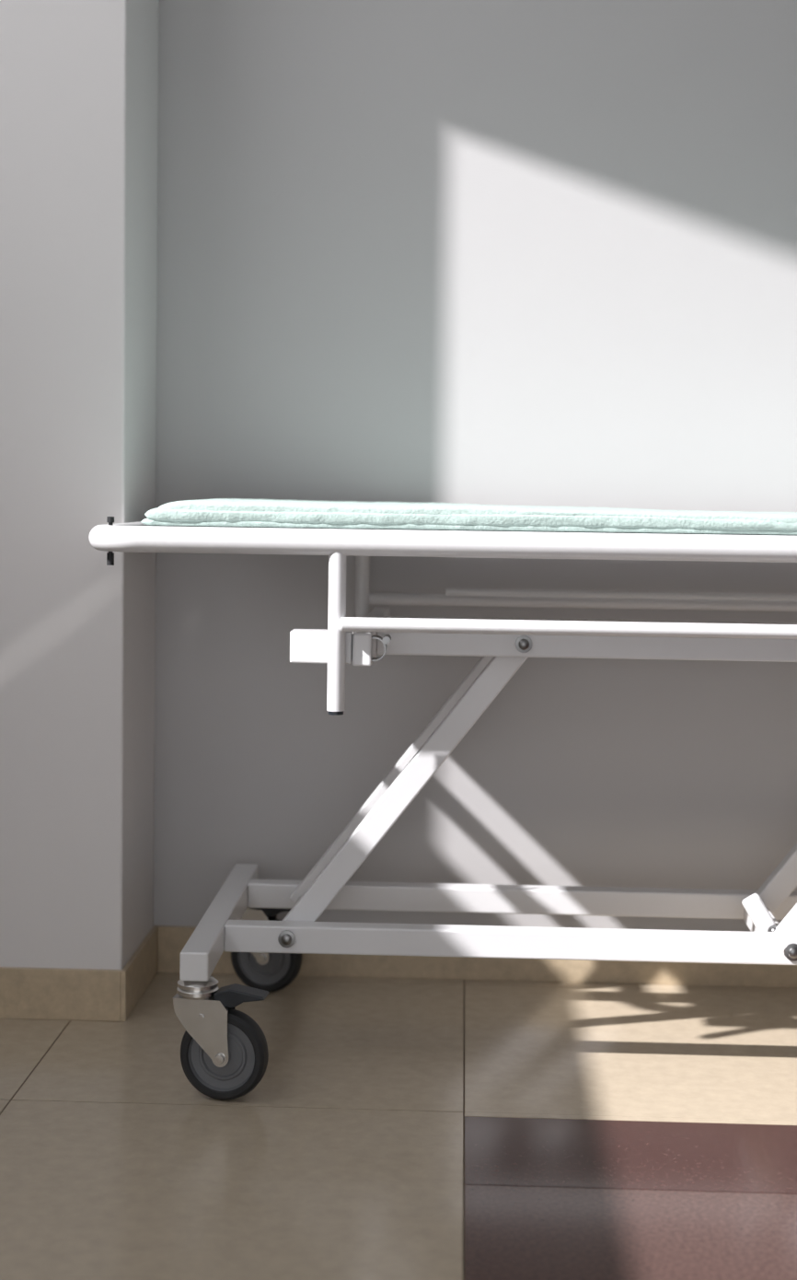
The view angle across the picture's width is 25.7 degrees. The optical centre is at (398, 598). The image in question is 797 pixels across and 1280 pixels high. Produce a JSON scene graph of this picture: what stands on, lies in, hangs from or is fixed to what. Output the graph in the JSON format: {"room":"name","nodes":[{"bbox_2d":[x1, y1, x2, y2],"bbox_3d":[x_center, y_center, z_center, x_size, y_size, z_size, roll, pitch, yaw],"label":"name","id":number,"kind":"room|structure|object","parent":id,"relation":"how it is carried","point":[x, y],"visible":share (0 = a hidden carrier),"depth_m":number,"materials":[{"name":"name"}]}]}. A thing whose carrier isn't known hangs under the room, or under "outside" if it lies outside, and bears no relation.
{"room":"hospital corridor","nodes":[
{"label":"hospital corridor","id":0,"kind":"room"},
{"bbox_2d":[0,0,159,969],"bbox_3d":[-0.747,-0.985,2.869,0.662,3.300,0.290,1,3,2],"label":"wall column","id":1,"kind":"structure","parent":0,"point":[79,78],"depth_m":2.77,"materials":[{"name":"white paint"}]},
{"bbox_2d":[0,966,121,1021],"bbox_3d":[-0.775,0.630,2.814,0.662,0.082,0.008,1,3,2],"label":"baseboard","id":2,"kind":"structure","parent":1,"relation":"attached to","point":[25,993],"depth_m":2.80,"materials":[{"name":"tile"}]},
{"bbox_2d":[120,925,158,1021],"bbox_3d":[-0.435,0.627,2.946,0.008,0.082,0.298,1,3,2],"label":"baseboard","id":3,"kind":"structure","parent":1,"relation":"attached to","point":[138,972],"depth_m":2.91,"materials":[{"name":"tile"}]},
{"bbox_2d":[176,976,219,1000],"bbox_3d":[-0.281,0.542,2.448,0.058,0.025,0.058,1,3,2],"label":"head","id":4,"kind":"object","parent":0,"point":[191,990],"depth_m":2.43},
{"bbox_2d":[0,972,796,1279],"bbox_3d":[0.933,0.859,0.693,4.360,0.080,4.955,1,3,2],"label":"floor","id":5,"kind":"structure","parent":0,"point":[391,1128],"depth_m":2.29,"materials":[{"name":"beige tile"}]},
{"bbox_2d":[180,1007,268,1099],"bbox_3d":[-0.244,0.636,2.446,0.125,0.127,0.032,1,3,10],"label":"caster wheel","id":6,"kind":"object","parent":5,"relation":"on","point":[247,1064],"visible":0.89,"depth_m":2.44,"materials":[{"name":"black rubber"}]},
{"bbox_2d":[172,993,235,1067],"bbox_3d":[-0.272,0.601,2.447,0.086,0.093,0.058,1,3,2],"label":"fork","id":7,"kind":"object","parent":6,"relation":"attached to","point":[206,1020],"depth_m":2.43,"materials":[{"name":"silver metal"}]},
{"bbox_2d":[179,863,258,981],"bbox_3d":[-0.272,0.493,2.715,0.040,0.041,0.590,1,3,2],"label":"bar","id":8,"kind":"object","parent":6,"relation":"on","point":[201,954],"visible":0.9,"depth_m":2.58,"materials":[{"name":"white metal"}]},
{"bbox_2d":[247,879,796,919],"bbox_3d":[0.496,0.496,2.847,1.485,0.041,0.036,1,3,2],"label":"base rail","id":9,"kind":"object","parent":8,"relation":"attached to","point":[261,893],"visible":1,"depth_m":2.84,"materials":[{"name":"white metal"}]},
{"bbox_2d":[214,983,269,1008],"bbox_3d":[-0.218,0.554,2.437,0.075,0.026,0.043,1,3,2],"label":"caster brake pedal","id":10,"kind":"object","parent":6,"relation":"attached to","point":[231,995],"depth_m":2.42,"materials":[{"name":"black plastic"}]},
{"bbox_2d":[231,917,302,992],"bbox_3d":[-0.224,0.606,2.976,0.125,0.127,0.032,2,3,16],"label":"caster wheel","id":11,"kind":"object","parent":5,"relation":"on","point":[281,970],"visible":0.53,"depth_m":2.97,"materials":[{"name":"black rubber"}]},
{"bbox_2d":[240,907,277,965],"bbox_3d":[-0.251,0.571,2.980,0.089,0.093,0.065,1,3,2],"label":"fork","id":12,"kind":"object","parent":11,"relation":"attached to","point":[261,958],"depth_m":2.95,"materials":[{"name":"silver metal"}]},
{"bbox_2d":[257,907,290,916],"bbox_3d":[-0.200,0.523,2.965,0.077,0.026,0.049,1,3,2],"label":"caster brake pedal","id":13,"kind":"object","parent":11,"relation":"attached to","point":[271,912],"depth_m":2.95,"materials":[{"name":"black plastic"}]},
{"bbox_2d":[153,0,796,931],"bbox_3d":[1.078,-0.967,3.005,4.300,3.300,0.120,1,3,2],"label":"wall","id":14,"kind":"structure","parent":0,"point":[484,252],"depth_m":3.02,"materials":[{"name":"grey paint"}]},
{"bbox_2d":[157,925,796,988],"bbox_3d":[1.338,0.647,3.025,3.530,0.082,0.008,1,3,2],"label":"baseboard","id":15,"kind":"structure","parent":14,"relation":"attached to","point":[171,940],"depth_m":3.06,"materials":[{"name":"stone"}]},
{"bbox_2d":[218,526,796,535],"bbox_3d":[0.587,-0.094,2.672,1.780,0.012,0.583,1,3,2],"label":"board","id":16,"kind":"object","parent":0,"point":[218,527],"visible":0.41,"depth_m":2.50,"materials":[{"name":"laminate"}]},
{"bbox_2d":[88,522,796,562],"bbox_3d":[0.545,-0.085,2.674,1.949,0.036,0.629,1,3,2],"label":"tube","id":17,"kind":"object","parent":16,"relation":"attached to","point":[132,537],"visible":0.76,"depth_m":2.38,"materials":[{"name":"white metal"}]},
{"bbox_2d":[106,516,114,565],"bbox_3d":[-0.407,-0.081,2.472,0.010,0.068,0.010,1,3,2],"label":"pin","id":18,"kind":"object","parent":17,"relation":"on","point":[110,519],"visible":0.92,"depth_m":2.47,"materials":[{"name":"black metal"}]},
{"bbox_2d":[326,552,346,715],"bbox_3d":[-0.085,0.047,2.409,0.024,0.226,0.024,1,3,2],"label":"post","id":19,"kind":"object","parent":17,"relation":"attached to","point":[337,561],"visible":0.95,"depth_m":2.40,"materials":[{"name":"white metal"}]},
{"bbox_2d":[340,616,796,639],"bbox_3d":[0.559,0.046,2.373,1.278,0.020,0.020,1,3,2],"label":"rail","id":20,"kind":"object","parent":19,"relation":"attached to","point":[347,623],"visible":1,"depth_m":2.38,"materials":[{"name":"white metal"}]},
{"bbox_2d":[354,555,370,617],"bbox_3d":[-0.062,-0.019,2.994,0.024,0.163,0.024,1,3,2],"label":"post","id":21,"kind":"object","parent":17,"relation":"attached to","point":[362,563],"visible":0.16,"depth_m":2.98,"materials":[{"name":"white metal"}]},
{"bbox_2d":[369,593,796,611],"bbox_3d":[0.582,0.010,2.982,1.278,0.020,0.020,1,3,2],"label":"rail","id":22,"kind":"object","parent":21,"relation":"attached to","point":[376,599],"visible":0.98,"depth_m":2.98,"materials":[{"name":"white metal"}]},
{"bbox_2d":[141,498,796,535],"bbox_3d":[0.556,-0.121,2.669,1.812,0.039,0.592,1,3,2],"label":"pad","id":23,"kind":"object","parent":16,"relation":"on","point":[218,512],"visible":1,"depth_m":2.40,"materials":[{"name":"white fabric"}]},
{"bbox_3d":[0.808,-0.045,2.873,0.008,0.106,0.012,1,3,2],"label":"hanger","id":24,"kind":"object","parent":16,"relation":"hanging from","visible":0},
{"bbox_2d":[445,587,796,601],"bbox_3d":[0.623,-0.003,2.883,1.090,0.012,0.012,1,3,2],"label":"rod","id":25,"kind":"object","parent":24,"relation":"hanging from","point":[734,596],"visible":1,"depth_m":2.89,"materials":[{"name":"white metal"}]},
{"bbox_2d":[386,616,796,624],"bbox_3d":[0.571,0.057,2.816,1.186,0.035,0.032,1,3,2],"label":"beam","id":26,"kind":"structure","parent":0,"point":[388,616],"depth_m":2.82,"materials":[{"name":"white metal"}]},
{"bbox_2d":[352,607,389,666],"bbox_3d":[-0.040,0.054,2.700,0.026,0.046,0.569,1,3,2],"label":"bracket","id":27,"kind":"object","parent":26,"relation":"attached to","point":[364,646],"visible":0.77,"depth_m":2.42,"materials":[{"name":"white metal"}]},
{"bbox_2d":[290,628,353,663],"bbox_3d":[-0.107,0.067,2.446,0.086,0.045,0.042,1,3,2],"label":"tube","id":28,"kind":"object","parent":27,"relation":"attached to","point":[307,645],"visible":0.85,"depth_m":2.42,"materials":[{"name":"white metal"}]},
{"bbox_2d":[372,634,391,661],"bbox_3d":[-0.030,0.068,2.437,0.039,0.036,0.043,1,3,2],"label":"clamp","id":29,"kind":"object","parent":27,"relation":"attached to","point":[387,638],"visible":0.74,"depth_m":2.42,"materials":[{"name":"metal"}]},
{"bbox_2d":[290,617,516,904],"bbox_3d":[0.019,0.270,2.818,0.382,0.482,0.029,1,3,2],"label":"lift arm","id":30,"kind":"object","parent":26,"relation":"attached to","point":[483,661],"visible":0.44,"depth_m":2.81},
{"bbox_2d":[742,893,777,931],"bbox_3d":[0.549,0.487,2.627,0.066,0.087,0.024,1,3,2],"label":"bracket","id":31,"kind":"object","parent":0,"point":[753,904],"depth_m":2.61,"materials":[{"name":"white metal"}]},
{"bbox_3d":[1.279,0.660,2.399,0.125,0.128,0.042,1,3,2],"label":"caster wheel","id":32,"kind":"object","parent":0,"visible":0},
{"bbox_3d":[1.252,0.518,2.659,0.040,0.041,0.590,1,3,2],"label":"bar","id":33,"kind":"object","parent":32,"relation":"on","visible":0},
{"bbox_2d":[224,919,796,965],"bbox_3d":[0.485,0.512,2.570,1.485,0.041,0.036,1,3,2],"label":"base rail","id":34,"kind":"object","parent":33,"relation":"attached to","point":[240,936],"visible":1,"depth_m":2.56,"materials":[{"name":"white metal"}]},
{"bbox_3d":[0.576,0.506,2.699,0.018,0.018,0.305,1,3,2],"label":"lower pivot axle","id":35,"kind":"object","parent":34,"relation":"attached to","visible":0},
{"bbox_2d":[744,904,779,931],"bbox_3d":[0.566,0.506,2.706,0.035,0.028,0.181,1,3,2],"label":"cylinder cross tube","id":36,"kind":"object","parent":35,"relation":"attached to","point":[748,920],"visible":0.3,"depth_m":2.73,"materials":[{"name":"white metal"}]},
{"bbox_2d":[768,924,778,931],"bbox_3d":[0.562,0.498,2.610,0.020,0.020,0.008,1,3,2],"label":"bolt","id":37,"kind":"object","parent":35,"relation":"attached to","point":[772,928],"visible":0.47,"depth_m":2.61,"materials":[{"name":"metal"}]},
{"bbox_2d":[756,842,796,914],"bbox_3d":[0.753,0.282,2.791,0.382,0.482,0.029,1,3,2],"label":"lift arm","id":38,"kind":"object","parent":35,"relation":"on","point":[782,882],"visible":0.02,"depth_m":2.79},
{"bbox_2d":[774,903,796,932],"bbox_3d":[0.745,0.294,2.580,0.382,0.482,0.029,1,3,2],"label":"lift arm","id":39,"kind":"object","parent":35,"relation":"attached to","point":[789,924],"visible":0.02,"depth_m":2.58},
{"bbox_2d":[785,943,796,961],"bbox_3d":[0.575,0.515,2.543,0.025,0.026,0.008,1,3,2],"label":"bolt","id":40,"kind":"object","parent":35,"relation":"attached to","point":[791,950],"visible":1,"depth_m":2.54,"materials":[{"name":"metal"}]},
{"bbox_3d":[-0.159,0.494,2.727,0.018,0.018,0.305,1,3,2],"label":"lower pivot axle","id":41,"kind":"object","parent":34,"relation":"attached to","visible":0},
{"bbox_2d":[278,930,295,947],"bbox_3d":[-0.165,0.501,2.571,0.025,0.026,0.008,1,3,2],"label":"bolt","id":42,"kind":"object","parent":41,"relation":"attached to","point":[286,938],"visible":1,"depth_m":2.57,"materials":[{"name":"metal"}]},
{"bbox_2d":[282,656,527,921],"bbox_3d":[0.011,0.282,2.608,0.382,0.482,0.029,1,3,2],"label":"lift arm","id":43,"kind":"object","parent":41,"relation":"attached to","point":[499,670],"visible":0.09,"depth_m":2.59},
{"bbox_2d":[376,632,796,662],"bbox_3d":[0.561,0.073,2.535,1.186,0.035,0.032,1,3,2],"label":"beam","id":44,"kind":"structure","parent":43,"relation":"attached to","point":[415,644],"depth_m":2.53,"materials":[{"name":"white metal"}]},
{"bbox_2d":[515,635,533,652],"bbox_3d":[0.181,0.066,2.527,0.025,0.026,0.008,1,3,2],"label":"bolt","id":45,"kind":"object","parent":44,"relation":"attached to","point":[524,644],"visible":1,"depth_m":2.53,"materials":[{"name":"metal"}]}
]}

